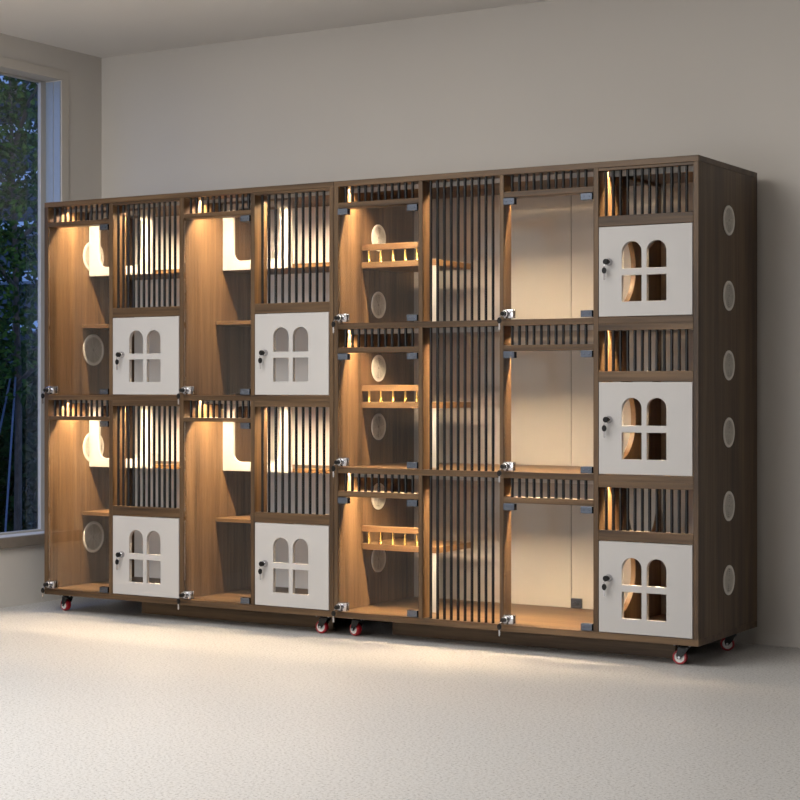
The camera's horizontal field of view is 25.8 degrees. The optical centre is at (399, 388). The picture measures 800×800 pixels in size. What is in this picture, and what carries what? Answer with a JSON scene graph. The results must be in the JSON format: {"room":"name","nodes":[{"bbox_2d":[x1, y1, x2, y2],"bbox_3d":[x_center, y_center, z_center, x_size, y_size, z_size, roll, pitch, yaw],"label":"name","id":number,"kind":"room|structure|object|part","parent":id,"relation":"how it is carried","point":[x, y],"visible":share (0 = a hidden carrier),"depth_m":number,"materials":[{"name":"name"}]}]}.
{"room":"cat boarding room","nodes":[
{"label":"cat boarding room","id":0,"kind":"room"},
{"bbox_2d":[0,33,101,607],"bbox_3d":[-3.524,-0.256,5.041,0.130,2.669,7.874,0,0,31],"label":"wall","id":1,"kind":"structure","parent":0,"point":[21,568],"depth_m":8.18,"materials":[{"name":"beige paint"}]},
{"bbox_2d":[0,56,68,548],"bbox_3d":[-1.837,-0.386,7.798,0.132,2.198,0.935,0,0,31],"label":"window","id":2,"kind":"structure","parent":1,"relation":"in","point":[61,88],"depth_m":8.15,"materials":[{"name":"paint"}]},
{"bbox_3d":[-1.831,0.689,7.795,0.118,0.048,0.935,0,0,31],"label":"sill","id":3,"kind":"part","parent":2,"relation":"part of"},
{"bbox_2d":[0,0,550,57],"bbox_3d":[-0.428,-1.640,3.171,7.405,0.100,8.074,0,0,31],"label":"ceiling","id":4,"kind":"structure","parent":0,"point":[98,28],"depth_m":7.49,"materials":[{"name":"paint"}]},
{"bbox_2d":[0,597,799,799],"bbox_3d":[-0.415,1.029,3.163,7.175,0.100,7.874,0,0,31],"label":"floor","id":5,"kind":"structure","parent":0,"point":[101,699],"depth_m":5.20,"materials":[{"name":"stone"}]},
{"bbox_2d":[41,181,335,632],"bbox_3d":[-0.767,0.080,7.517,1.520,1.798,0.637,0,0,31],"label":"tall cabinet","id":6,"kind":"object","parent":5,"relation":"on","point":[188,394],"visible":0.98,"depth_m":7.42,"materials":[{"name":"brown wood"}]},
{"bbox_3d":[-1.379,0.127,7.596,0.347,0.016,0.067,0,0,31],"label":"header rail","id":7,"kind":"part","parent":6,"relation":"part of","materials":[{"name":"brown wood"}]},
{"bbox_3d":[-1.379,-0.720,7.596,0.347,0.019,0.067,0,0,31],"label":"header rail","id":8,"kind":"part","parent":6,"relation":"part of","materials":[{"name":"brown wood"}]},
{"bbox_2d":[54,400,108,416],"bbox_3d":[-1.385,0.084,7.577,0.311,0.071,0.012,0,0,31],"label":"grille","id":9,"kind":"object","parent":6,"relation":"attached to","point":[55,401],"depth_m":7.57,"materials":[{"name":"black metal"}]},
{"bbox_2d":[54,204,108,222],"bbox_3d":[-1.385,-0.762,7.577,0.311,0.067,0.012,0,0,31],"label":"grille","id":10,"kind":"object","parent":6,"relation":"attached to","point":[60,206],"depth_m":7.57,"materials":[{"name":"black metal"}]},
{"bbox_3d":[-1.399,0.040,7.920,0.022,1.674,0.600,0,0,31],"label":"panel","id":11,"kind":"part","parent":6,"relation":"part of","materials":[{"name":"brown wood"}]},
{"bbox_2d":[83,521,103,552],"bbox_3d":[-1.390,0.671,7.911,0.006,0.142,0.142,0,0,31],"label":"vent","id":12,"kind":"object","parent":6,"relation":"attached to","point":[93,531],"depth_m":7.91,"materials":[{"name":"white plastic"}]},
{"bbox_2d":[85,524,101,549],"bbox_3d":[-1.390,0.671,7.911,0.003,0.122,0.122,0,0,31],"label":"vent grille","id":13,"kind":"object","parent":6,"relation":"attached to","point":[93,532],"depth_m":7.91,"materials":[{"name":"beige plastic"}]},
{"bbox_2d":[83,433,103,460],"bbox_3d":[-1.390,0.263,7.911,0.006,0.142,0.142,0,0,31],"label":"vent","id":14,"kind":"object","parent":6,"relation":"attached to","point":[88,438],"depth_m":7.88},
{"bbox_2d":[85,436,101,457],"bbox_3d":[-1.390,0.263,7.911,0.003,0.122,0.122,0,0,31],"label":"vent grille","id":15,"kind":"object","parent":6,"relation":"attached to","point":[89,440],"depth_m":7.88,"materials":[{"name":"beige"}]},
{"bbox_2d":[83,334,103,365],"bbox_3d":[-1.390,-0.177,7.911,0.006,0.142,0.142,0,0,31],"label":"vent","id":16,"kind":"object","parent":6,"relation":"attached to","point":[93,344],"depth_m":7.91,"materials":[{"name":"grey plastic"}]},
{"bbox_2d":[85,337,101,362],"bbox_3d":[-1.390,-0.177,7.911,0.003,0.122,0.122,0,0,31],"label":"vent grille","id":17,"kind":"object","parent":6,"relation":"attached to","point":[93,345],"depth_m":7.91,"materials":[{"name":"beige plastic"}]},
{"bbox_2d":[83,242,103,270],"bbox_3d":[-1.390,-0.599,7.911,0.006,0.142,0.142,0,0,31],"label":"vent","id":18,"kind":"object","parent":6,"relation":"attached to","point":[88,247],"depth_m":7.88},
{"bbox_2d":[85,246,101,266],"bbox_3d":[-1.390,-0.599,7.911,0.003,0.122,0.122,0,0,31],"label":"vent grille","id":19,"kind":"object","parent":6,"relation":"attached to","point":[89,250],"depth_m":7.88,"materials":[{"name":"beige"}]},
{"bbox_3d":[-1.216,0.463,7.510,0.020,0.829,0.088,0,0,31],"label":"post","id":20,"kind":"part","parent":6,"relation":"part of","materials":[{"name":"brown wood"}]},
{"bbox_3d":[-1.216,-0.385,7.510,0.020,0.822,0.088,0,0,31],"label":"post","id":21,"kind":"part","parent":6,"relation":"part of","materials":[{"name":"brown wood"}]},
{"bbox_3d":[-1.248,0.201,7.800,0.358,0.300,0.014,0,0,31],"label":"opening frame","id":22,"kind":"part","parent":6,"relation":"part of","materials":[{"name":"wood"}]},
{"bbox_3d":[-1.248,-0.651,7.800,0.358,0.284,0.014,0,0,31],"label":"opening frame","id":23,"kind":"part","parent":6,"relation":"part of","materials":[{"name":"white wood"}]},
{"bbox_3d":[-1.072,0.708,7.381,0.356,0.333,0.018,0,0,31],"label":"white door","id":24,"kind":"part","parent":6,"relation":"part of","materials":[{"name":"paint"}]},
{"bbox_3d":[-1.072,-0.140,7.381,0.356,0.327,0.018,0,0,31],"label":"white door","id":25,"kind":"part","parent":6,"relation":"part of","materials":[{"name":"paint"}]},
{"bbox_3d":[-1.068,0.060,7.387,0.362,0.024,0.030,0,0,31],"label":"rail","id":26,"kind":"part","parent":6,"relation":"part of","materials":[{"name":"brown wood"}]},
{"bbox_3d":[-1.068,-0.791,7.387,0.362,0.010,0.030,0,0,31],"label":"rail","id":27,"kind":"part","parent":6,"relation":"part of","materials":[{"name":"brown wood"}]},
{"bbox_3d":[-1.068,0.519,7.387,0.362,0.040,0.030,0,0,31],"label":"cross rail","id":28,"kind":"part","parent":6,"relation":"part of","materials":[{"name":"brown wood"}]},
{"bbox_3d":[-1.068,-0.326,7.387,0.362,0.040,0.030,0,0,31],"label":"cross rail","id":29,"kind":"part","parent":6,"relation":"part of","materials":[{"name":"brown wood"}]},
{"bbox_2d":[117,406,176,507],"bbox_3d":[-1.074,0.285,7.389,0.319,0.427,0.012,0,0,31],"label":"grille","id":30,"kind":"object","parent":6,"relation":"attached to","point":[118,407],"depth_m":7.39,"materials":[{"name":"black metal"}]},
{"bbox_2d":[117,201,176,307],"bbox_3d":[-1.074,-0.566,7.389,0.319,0.440,0.012,0,0,31],"label":"grille","id":31,"kind":"object","parent":6,"relation":"attached to","point":[119,203],"depth_m":7.39,"materials":[{"name":"black metal"}]},
{"bbox_3d":[-0.927,0.040,7.975,0.728,1.674,0.013,0,0,31],"label":"panel","id":32,"kind":"part","parent":6,"relation":"part of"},
{"bbox_3d":[-0.758,0.889,7.533,1.520,0.024,0.600,0,0,31],"label":"panel","id":33,"kind":"part","parent":6,"relation":"part of","materials":[{"name":"brown wood"}]},
{"bbox_3d":[-0.758,-0.808,7.533,1.520,0.022,0.600,0,0,31],"label":"panel","id":34,"kind":"part","parent":6,"relation":"part of","materials":[{"name":"brown wood"}]},
{"bbox_3d":[-0.760,0.040,7.525,0.022,1.674,0.585,0,0,31],"label":"divider panel","id":35,"kind":"part","parent":6,"relation":"part of","materials":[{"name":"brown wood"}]},
{"bbox_3d":[-0.737,0.127,7.209,0.344,0.016,0.067,0,0,31],"label":"header rail","id":36,"kind":"part","parent":6,"relation":"part of","materials":[{"name":"brown wood"}]},
{"bbox_3d":[-0.737,-0.720,7.209,0.344,0.019,0.067,0,0,31],"label":"header rail","id":37,"kind":"part","parent":6,"relation":"part of","materials":[{"name":"brown wood"}]},
{"bbox_2d":[190,401,249,417],"bbox_3d":[-0.744,0.084,7.190,0.308,0.071,0.012,0,0,31],"label":"grille","id":38,"kind":"object","parent":6,"relation":"attached to","point":[196,402],"depth_m":7.19,"materials":[{"name":"black metal"}]},
{"bbox_2d":[190,194,249,213],"bbox_3d":[-0.744,-0.762,7.190,0.308,0.067,0.012,0,0,31],"label":"grille","id":39,"kind":"object","parent":6,"relation":"attached to","point":[192,196],"depth_m":7.18,"materials":[{"name":"black metal"}]},
{"bbox_3d":[-0.607,0.201,7.412,0.355,0.300,0.014,0,0,31],"label":"opening frame","id":40,"kind":"part","parent":6,"relation":"part of","materials":[{"name":"white wood"}]},
{"bbox_3d":[-0.607,-0.651,7.412,0.355,0.284,0.014,0,0,31],"label":"opening frame","id":41,"kind":"part","parent":6,"relation":"part of","materials":[{"name":"white wood"}]},
{"bbox_3d":[-0.576,0.463,7.124,0.020,0.829,0.088,0,0,31],"label":"post","id":42,"kind":"part","parent":6,"relation":"part of","materials":[{"name":"brown wood"}]},
{"bbox_3d":[-0.576,-0.385,7.124,0.020,0.822,0.088,0,0,31],"label":"post","id":43,"kind":"part","parent":6,"relation":"part of","materials":[{"name":"brown wood"}]},
{"bbox_3d":[-0.431,0.708,6.994,0.358,0.333,0.018,0,0,31],"label":"white door","id":44,"kind":"part","parent":6,"relation":"part of","materials":[{"name":"paint"}]},
{"bbox_3d":[-0.431,-0.140,6.994,0.358,0.327,0.018,0,0,31],"label":"white door","id":45,"kind":"part","parent":6,"relation":"part of","materials":[{"name":"paint"}]},
{"bbox_3d":[-0.427,0.060,7.000,0.363,0.024,0.030,0,0,31],"label":"rail","id":46,"kind":"part","parent":6,"relation":"part of","materials":[{"name":"brown wood"}]},
{"bbox_3d":[-0.427,-0.791,7.000,0.363,0.010,0.030,0,0,31],"label":"rail","id":47,"kind":"part","parent":6,"relation":"part of","materials":[{"name":"brown wood"}]},
{"bbox_3d":[-0.427,0.519,7.000,0.363,0.040,0.030,0,0,31],"label":"cross rail","id":48,"kind":"part","parent":6,"relation":"part of","materials":[{"name":"brown wood"}]},
{"bbox_3d":[-0.427,-0.326,7.000,0.363,0.040,0.030,0,0,31],"label":"cross rail","id":49,"kind":"part","parent":6,"relation":"part of","materials":[{"name":"brown wood"}]},
{"bbox_2d":[261,407,324,514],"bbox_3d":[-0.430,0.285,7.000,0.312,0.427,0.012,0,0,31],"label":"grille","id":50,"kind":"object","parent":6,"relation":"attached to","point":[269,512],"depth_m":7.00,"materials":[{"name":"black metal"}]},
{"bbox_2d":[261,191,324,303],"bbox_3d":[-0.430,-0.566,7.000,0.312,0.440,0.012,0,0,31],"label":"grille","id":51,"kind":"object","parent":6,"relation":"attached to","point":[263,193],"depth_m":7.00,"materials":[{"name":"black metal"}]},
{"bbox_3d":[-0.285,0.040,7.587,0.727,1.674,0.013,0,0,31],"label":"panel","id":52,"kind":"part","parent":6,"relation":"part of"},
{"bbox_3d":[-0.116,0.040,7.145,0.020,1.674,0.600,0,0,31],"label":"panel","id":53,"kind":"part","parent":6,"relation":"part of","materials":[{"name":"brown wood"}]},
{"bbox_2d":[331,155,756,663],"bbox_3d":[0.539,0.080,6.728,1.528,1.798,0.637,0,0,31],"label":"tall cabinet","id":54,"kind":"object","parent":5,"relation":"on","point":[545,377],"visible":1,"depth_m":6.68,"materials":[{"name":"brown wood"}]},
{"bbox_3d":[-0.097,0.040,7.133,0.020,1.674,0.600,0,0,31],"label":"panel","id":55,"kind":"part","parent":54,"relation":"part of","materials":[{"name":"brown wood"}]},
{"bbox_3d":[-0.071,0.412,6.803,0.366,0.021,0.062,0,0,31],"label":"header rail","id":56,"kind":"part","parent":54,"relation":"part of","materials":[{"name":"brown wood"}]},
{"bbox_3d":[-0.071,-0.152,6.803,0.366,0.021,0.062,0,0,31],"label":"header rail","id":57,"kind":"part","parent":54,"relation":"part of","materials":[{"name":"brown wood"}]},
{"bbox_3d":[-0.071,-0.723,6.803,0.366,0.021,0.062,0,0,31],"label":"header rail","id":58,"kind":"part","parent":54,"relation":"part of","materials":[{"name":"brown wood"}]},
{"bbox_2d":[371,550,385,571],"bbox_3d":[-0.087,0.694,7.127,0.006,0.109,0.109,0,0,31],"label":"vent","id":59,"kind":"object","parent":54,"relation":"attached to","point":[378,557],"depth_m":7.12,"materials":[{"name":"white plastic"}]},
{"bbox_2d":[371,483,385,509],"bbox_3d":[-0.087,0.438,7.127,0.006,0.109,0.109,0,0,31],"label":"vent","id":60,"kind":"object","parent":54,"relation":"attached to","point":[376,503],"depth_m":7.13,"materials":[{"name":"white plastic"}]},
{"bbox_2d":[373,486,383,506],"bbox_3d":[-0.087,0.438,7.127,0.003,0.094,0.094,0,0,31],"label":"vent grille","id":61,"kind":"object","parent":54,"relation":"attached to","point":[377,502],"depth_m":7.13,"materials":[{"name":"grey plastic"}]},
{"bbox_2d":[371,413,385,439],"bbox_3d":[-0.087,0.154,7.127,0.006,0.109,0.109,0,0,31],"label":"vent","id":62,"kind":"object","parent":54,"relation":"attached to","point":[378,420],"depth_m":7.12,"materials":[{"name":"white plastic"}]},
{"bbox_2d":[371,355,385,381],"bbox_3d":[-0.087,-0.085,7.127,0.006,0.109,0.109,0,0,31],"label":"vent","id":63,"kind":"object","parent":54,"relation":"attached to","point":[378,362],"depth_m":7.12,"materials":[{"name":"white plastic"}]},
{"bbox_2d":[371,292,385,317],"bbox_3d":[-0.087,-0.343,7.127,0.006,0.109,0.109,0,0,31],"label":"vent","id":64,"kind":"object","parent":54,"relation":"attached to","point":[378,299],"depth_m":7.12,"materials":[{"name":"white plastic"}]},
{"bbox_2d":[371,225,385,250],"bbox_3d":[-0.087,-0.617,7.127,0.006,0.109,0.109,0,0,31],"label":"vent","id":65,"kind":"object","parent":54,"relation":"attached to","point":[378,232],"depth_m":7.12,"materials":[{"name":"white plastic"}]},
{"bbox_2d":[373,550,384,569],"bbox_3d":[-0.087,0.694,7.127,0.003,0.094,0.094,0,0,31],"label":"vent grille","id":66,"kind":"object","parent":54,"relation":"attached to","point":[378,555],"depth_m":7.13,"materials":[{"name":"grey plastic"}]},
{"bbox_2d":[373,416,384,437],"bbox_3d":[-0.087,0.154,7.127,0.003,0.094,0.094,0,0,31],"label":"vent grille","id":67,"kind":"object","parent":54,"relation":"attached to","point":[378,421],"depth_m":7.13,"materials":[{"name":"grey plastic"}]},
{"bbox_2d":[373,357,384,378],"bbox_3d":[-0.087,-0.085,7.127,0.003,0.094,0.094,0,0,31],"label":"vent grille","id":68,"kind":"object","parent":54,"relation":"attached to","point":[378,362],"depth_m":7.13,"materials":[{"name":"grey plastic"}]},
{"bbox_2d":[373,294,384,315],"bbox_3d":[-0.087,-0.343,7.127,0.003,0.094,0.094,0,0,31],"label":"vent grille","id":69,"kind":"object","parent":54,"relation":"attached to","point":[378,299],"depth_m":7.13,"materials":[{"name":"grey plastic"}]},
{"bbox_2d":[373,227,384,243],"bbox_3d":[-0.087,-0.617,7.127,0.003,0.094,0.094,0,0,31],"label":"vent grille","id":70,"kind":"object","parent":54,"relation":"attached to","point":[378,232],"depth_m":7.13,"materials":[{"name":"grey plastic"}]},
{"bbox_2d":[344,473,413,493],"bbox_3d":[-0.082,0.366,6.790,0.318,0.071,0.012,0,0,31],"label":"grille","id":71,"kind":"object","parent":54,"relation":"attached to","point":[352,491],"depth_m":6.79,"materials":[{"name":"black metal"}]},
{"bbox_2d":[344,328,413,347],"bbox_3d":[-0.082,-0.199,6.790,0.318,0.072,0.012,0,0,31],"label":"grille","id":72,"kind":"object","parent":54,"relation":"attached to","point":[345,329],"depth_m":6.79,"materials":[{"name":"black metal"}]},
{"bbox_2d":[344,182,413,202],"bbox_3d":[-0.082,-0.764,6.790,0.318,0.063,0.012,0,0,31],"label":"grille","id":73,"kind":"object","parent":54,"relation":"attached to","point":[346,184],"depth_m":6.79,"materials":[{"name":"black metal"}]},
{"bbox_3d":[-0.018,0.561,6.950,0.304,0.024,0.022,0,0,31],"label":"handrail","id":74,"kind":"part","parent":54,"relation":"part of","materials":[{"name":"brown wood"}]},
{"bbox_3d":[-0.018,-0.004,6.950,0.304,0.024,0.022,0,0,31],"label":"handrail","id":75,"kind":"part","parent":54,"relation":"part of","materials":[{"name":"brown wood"}]},
{"bbox_3d":[-0.018,-0.569,6.950,0.304,0.024,0.022,0,0,31],"label":"handrail","id":76,"kind":"part","parent":54,"relation":"part of","materials":[{"name":"brown wood"}]},
{"bbox_3d":[0.092,0.604,6.701,0.018,0.546,0.055,0,0,31],"label":"post","id":77,"kind":"part","parent":54,"relation":"part of","materials":[{"name":"brown wood"}]},
{"bbox_3d":[0.092,0.036,6.701,0.018,0.543,0.055,0,0,31],"label":"post","id":78,"kind":"part","parent":54,"relation":"part of","materials":[{"name":"brown wood"}]},
{"bbox_3d":[0.092,-0.527,6.701,0.018,0.538,0.055,0,0,31],"label":"post","id":79,"kind":"part","parent":54,"relation":"part of","materials":[{"name":"brown wood"}]},
{"bbox_2d":[429,476,494,622],"bbox_3d":[0.233,0.604,6.600,0.280,0.546,0.012,0,0,31],"label":"grille","id":80,"kind":"object","parent":54,"relation":"attached to","point":[436,619],"depth_m":6.60,"materials":[{"name":"black metal"}]},
{"bbox_2d":[429,326,494,470],"bbox_3d":[0.233,0.036,6.600,0.280,0.543,0.012,0,0,31],"label":"grille","id":81,"kind":"object","parent":54,"relation":"attached to","point":[430,327],"depth_m":6.60,"materials":[{"name":"black metal"}]},
{"bbox_2d":[429,176,494,320],"bbox_3d":[0.233,-0.527,6.600,0.280,0.538,0.012,0,0,31],"label":"grille","id":82,"kind":"object","parent":54,"relation":"attached to","point":[431,178],"depth_m":6.60,"materials":[{"name":"black metal"}]},
{"bbox_3d":[0.375,0.040,7.189,0.732,1.674,0.013,0,0,31],"label":"panel","id":83,"kind":"part","parent":54,"relation":"part of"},
{"bbox_3d":[0.394,0.604,6.522,0.017,0.546,0.062,0,0,31],"label":"post","id":84,"kind":"part","parent":54,"relation":"part of","materials":[{"name":"brown wood"}]},
{"bbox_3d":[0.394,0.036,6.522,0.017,0.543,0.062,0,0,31],"label":"post","id":85,"kind":"part","parent":54,"relation":"part of","materials":[{"name":"brown wood"}]},
{"bbox_3d":[0.394,-0.527,6.522,0.017,0.538,0.062,0,0,31],"label":"post","id":86,"kind":"part","parent":54,"relation":"part of","materials":[{"name":"brown wood"}]},
{"bbox_3d":[0.546,-0.808,6.745,1.523,0.022,0.600,0,0,31],"label":"panel","id":87,"kind":"part","parent":54,"relation":"part of","materials":[{"name":"brown wood"}]},
{"bbox_3d":[0.546,0.889,6.745,1.523,0.024,0.600,0,0,31],"label":"panel","id":88,"kind":"part","parent":54,"relation":"part of","materials":[{"name":"brown wood"}]},
{"bbox_3d":[0.558,0.412,6.424,0.365,0.021,0.062,0,0,31],"label":"header rail","id":89,"kind":"part","parent":54,"relation":"part of","materials":[{"name":"brown wood"}]},
{"bbox_3d":[0.558,-0.152,6.424,0.365,0.021,0.062,0,0,31],"label":"header rail","id":90,"kind":"part","parent":54,"relation":"part of","materials":[{"name":"brown wood"}]},
{"bbox_3d":[0.558,-0.723,6.424,0.365,0.021,0.062,0,0,31],"label":"header rail","id":91,"kind":"part","parent":54,"relation":"part of","materials":[{"name":"brown wood"}]},
{"bbox_2d":[511,478,587,499],"bbox_3d":[0.546,0.366,6.411,0.312,0.071,0.012,0,0,31],"label":"grille","id":92,"kind":"object","parent":54,"relation":"attached to","point":[519,497],"depth_m":6.40,"materials":[{"name":"black metal"}]},
{"bbox_2d":[511,324,587,344],"bbox_3d":[0.546,-0.199,6.411,0.312,0.072,0.012,0,0,31],"label":"grille","id":93,"kind":"object","parent":54,"relation":"attached to","point":[512,325],"depth_m":6.41,"materials":[{"name":"black metal"}]},
{"bbox_2d":[511,170,587,191],"bbox_3d":[0.546,-0.764,6.411,0.312,0.063,0.012,0,0,31],"label":"grille","id":94,"kind":"object","parent":54,"relation":"attached to","point":[518,173],"depth_m":6.40,"materials":[{"name":"black metal"}]},
{"bbox_3d":[0.848,0.040,6.904,0.366,1.674,0.013,0,0,31],"label":"panel","id":95,"kind":"part","parent":54,"relation":"part of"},
{"bbox_3d":[0.858,0.040,6.548,0.020,1.674,0.585,0,0,31],"label":"divider panel","id":96,"kind":"part","parent":54,"relation":"part of","materials":[{"name":"brown wood"}]},
{"bbox_3d":[0.878,0.343,6.211,0.363,0.023,0.030,0,0,31],"label":"rail","id":97,"kind":"part","parent":54,"relation":"part of","materials":[{"name":"brown wood"}]},
{"bbox_3d":[0.878,-0.223,6.211,0.363,0.025,0.030,0,0,31],"label":"rail","id":98,"kind":"part","parent":54,"relation":"part of","materials":[{"name":"brown wood"}]},
{"bbox_3d":[0.878,-0.791,6.211,0.363,0.010,0.030,0,0,31],"label":"rail","id":99,"kind":"part","parent":54,"relation":"part of","materials":[{"name":"brown wood"}]},
{"bbox_3d":[0.878,0.526,6.211,0.363,0.037,0.030,0,0,31],"label":"cross rail","id":100,"kind":"part","parent":54,"relation":"part of","materials":[{"name":"brown wood"}]},
{"bbox_3d":[0.878,-0.045,6.211,0.363,0.037,0.030,0,0,31],"label":"cross rail","id":101,"kind":"part","parent":54,"relation":"part of","materials":[{"name":"brown wood"}]},
{"bbox_3d":[0.878,-0.604,6.211,0.363,0.037,0.030,0,0,31],"label":"cross rail","id":102,"kind":"part","parent":54,"relation":"part of","materials":[{"name":"brown wood"}]},
{"bbox_3d":[0.875,0.711,6.205,0.358,0.327,0.018,0,0,31],"label":"white door","id":103,"kind":"part","parent":54,"relation":"part of","materials":[{"name":"paint"}]},
{"bbox_3d":[0.875,0.141,6.205,0.358,0.330,0.018,0,0,31],"label":"white door","id":104,"kind":"part","parent":54,"relation":"part of","materials":[{"name":"paint"}]},
{"bbox_3d":[0.875,-0.421,6.205,0.358,0.322,0.018,0,0,31],"label":"white door","id":105,"kind":"part","parent":54,"relation":"part of","materials":[{"name":"paint"}]},
{"bbox_2d":[605,487,687,533],"bbox_3d":[0.876,0.431,6.212,0.320,0.154,0.012,0,0,31],"label":"grille","id":106,"kind":"object","parent":54,"relation":"attached to","point":[613,531],"depth_m":6.20,"materials":[{"name":"black metal"}]},
{"bbox_2d":[605,329,687,370],"bbox_3d":[0.876,-0.137,6.212,0.320,0.146,0.012,0,0,31],"label":"grille","id":107,"kind":"object","parent":54,"relation":"attached to","point":[606,330],"depth_m":6.20,"materials":[{"name":"black metal"}]},
{"bbox_2d":[605,165,687,215],"bbox_3d":[0.876,-0.704,6.212,0.320,0.164,0.012,0,0,31],"label":"grille","id":108,"kind":"object","parent":54,"relation":"attached to","point":[613,168],"depth_m":6.20,"materials":[{"name":"black metal"}]},
{"bbox_3d":[1.176,0.040,6.705,0.363,1.674,0.013,0,0,31],"label":"panel","id":109,"kind":"part","parent":54,"relation":"part of","materials":[{"name":"brown wood"}]},
{"bbox_3d":[1.190,0.040,6.356,0.020,1.674,0.600,0,0,31],"label":"panel","id":110,"kind":"part","parent":54,"relation":"part of","materials":[{"name":"brown wood"}]},
{"bbox_2d":[723,565,734,594],"bbox_3d":[1.196,0.695,6.345,0.006,0.109,0.109,0,0,31],"label":"vent","id":111,"kind":"object","parent":54,"relation":"attached to","point":[728,570],"depth_m":6.34,"materials":[{"name":"white plastic"}]},
{"bbox_2d":[723,491,734,520],"bbox_3d":[1.196,0.426,6.345,0.006,0.109,0.109,0,0,31],"label":"vent","id":112,"kind":"object","parent":54,"relation":"attached to","point":[728,496],"depth_m":6.34,"materials":[{"name":"white plastic"}]},
{"bbox_2d":[723,417,734,446],"bbox_3d":[1.196,0.158,6.345,0.006,0.109,0.109,0,0,31],"label":"vent","id":113,"kind":"object","parent":54,"relation":"attached to","point":[728,422],"depth_m":6.34,"materials":[{"name":"white plastic"}]},
{"bbox_2d":[723,350,734,379],"bbox_3d":[1.196,-0.086,6.345,0.006,0.109,0.109,0,0,31],"label":"vent","id":114,"kind":"object","parent":54,"relation":"attached to","point":[728,355],"depth_m":6.34,"materials":[{"name":"grey plastic"}]},
{"bbox_2d":[723,281,734,310],"bbox_3d":[1.196,-0.339,6.345,0.006,0.109,0.109,0,0,31],"label":"vent","id":115,"kind":"object","parent":54,"relation":"attached to","point":[728,286],"depth_m":6.34,"materials":[{"name":"grey plastic"}]},
{"bbox_2d":[723,205,734,234],"bbox_3d":[1.196,-0.613,6.345,0.006,0.109,0.109,0,0,31],"label":"vent","id":116,"kind":"object","parent":54,"relation":"attached to","point":[728,210],"depth_m":6.34,"materials":[{"name":"white plastic"}]},
{"bbox_2d":[725,568,733,591],"bbox_3d":[1.196,0.695,6.345,0.003,0.094,0.094,0,0,31],"label":"vent grille","id":117,"kind":"object","parent":54,"relation":"attached to","point":[729,572],"depth_m":6.35,"materials":[{"name":"white plastic"}]},
{"bbox_2d":[725,494,733,517],"bbox_3d":[1.196,0.426,6.345,0.003,0.094,0.094,0,0,31],"label":"vent grille","id":118,"kind":"object","parent":54,"relation":"attached to","point":[729,498],"depth_m":6.35,"materials":[{"name":"white plastic"}]},
{"bbox_2d":[725,420,733,444],"bbox_3d":[1.196,0.158,6.345,0.003,0.094,0.094,0,0,31],"label":"vent grille","id":119,"kind":"object","parent":54,"relation":"attached to","point":[729,424],"depth_m":6.35,"materials":[{"name":"grey metal"}]},
{"bbox_2d":[725,353,733,377],"bbox_3d":[1.196,-0.086,6.345,0.003,0.094,0.094,0,0,31],"label":"vent grille","id":120,"kind":"object","parent":54,"relation":"attached to","point":[729,357],"depth_m":6.35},
{"bbox_2d":[725,283,733,307],"bbox_3d":[1.196,-0.339,6.345,0.003,0.094,0.094,0,0,31],"label":"vent grille","id":121,"kind":"object","parent":54,"relation":"attached to","point":[729,287],"depth_m":6.35,"materials":[{"name":"grey metal"}]},
{"bbox_2d":[725,208,733,232],"bbox_3d":[1.196,-0.613,6.345,0.003,0.094,0.094,0,0,31],"label":"vent grille","id":122,"kind":"object","parent":54,"relation":"attached to","point":[729,212],"depth_m":6.35,"materials":[{"name":"white plastic"}]},
{"bbox_2d":[102,0,799,647],"bbox_3d":[1.633,-0.256,6.584,7.405,2.669,0.100,0,0,31],"label":"wall","id":123,"kind":"structure","parent":0,"point":[553,82],"depth_m":7.19,"materials":[{"name":"beige paint"}]},
{"label":"outside","id":124,"kind":"structure","parent":0,"visible":0},
{"bbox_3d":[-9.919,1.129,23.230,29.605,0.200,42.000,0,0,31],"label":"ground","id":125,"kind":"structure","parent":124,"visible":0},
{"bbox_2d":[0,378,10,431],"bbox_3d":[-2.462,0.479,10.524,0.231,1.102,0.012,0,0,-16],"label":"stake","id":126,"kind":"object","parent":125,"relation":"on","point":[9,382],"visible":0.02,"depth_m":10.54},
{"bbox_2d":[4,377,15,531],"bbox_3d":[-2.325,0.479,10.383,0.012,1.103,0.311,0,0,1],"label":"stake","id":127,"kind":"object","parent":125,"relation":"on","point":[13,407],"visible":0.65,"depth_m":10.40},
{"bbox_2d":[0,76,37,530],"bbox_3d":[-2.333,-0.681,10.574,1.470,3.420,1.447,0,0,31],"label":"tree","id":128,"kind":"object","parent":125,"relation":"on","point":[19,351],"visible":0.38,"depth_m":10.54,"materials":[{"name":"green plant"}]},
{"bbox_2d":[0,357,37,532],"bbox_3d":[-2.705,0.418,11.696,1.512,1.293,1.526,0,0,31],"label":"shrub","id":129,"kind":"object","parent":125,"relation":"on","point":[30,420],"visible":0.3,"depth_m":11.37,"materials":[{"name":"green plant"}]},
{"bbox_3d":[-2.701,0.566,11.684,0.848,0.937,0.740,0,0,31],"label":"stem","id":130,"kind":"part","parent":129,"relation":"part of","materials":[{"name":"green plant"}]},
{"bbox_2d":[0,77,37,385],"bbox_3d":[-3.222,-1.130,12.968,2.335,4.320,2.334,0,0,31],"label":"tree","id":131,"kind":"object","parent":125,"relation":"on","point":[5,119],"visible":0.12,"depth_m":12.94,"materials":[{"name":"green plant"}]},
{"bbox_2d":[0,75,37,438],"bbox_3d":[-5.369,-2.746,21.678,11.200,7.550,1.150,0,0,31],"label":"tree","id":132,"kind":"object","parent":125,"relation":"on","point":[21,221],"visible":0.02,"depth_m":20.98,"materials":[{"name":"green plant"}]},
{"bbox_2d":[0,340,37,510],"bbox_3d":[-3.443,0.339,14.996,2.391,1.592,2.371,0,0,31],"label":"shrub","id":133,"kind":"object","parent":125,"relation":"on","point":[30,359],"visible":0.02,"depth_m":14.61,"materials":[{"name":"green plant"}]}
]}

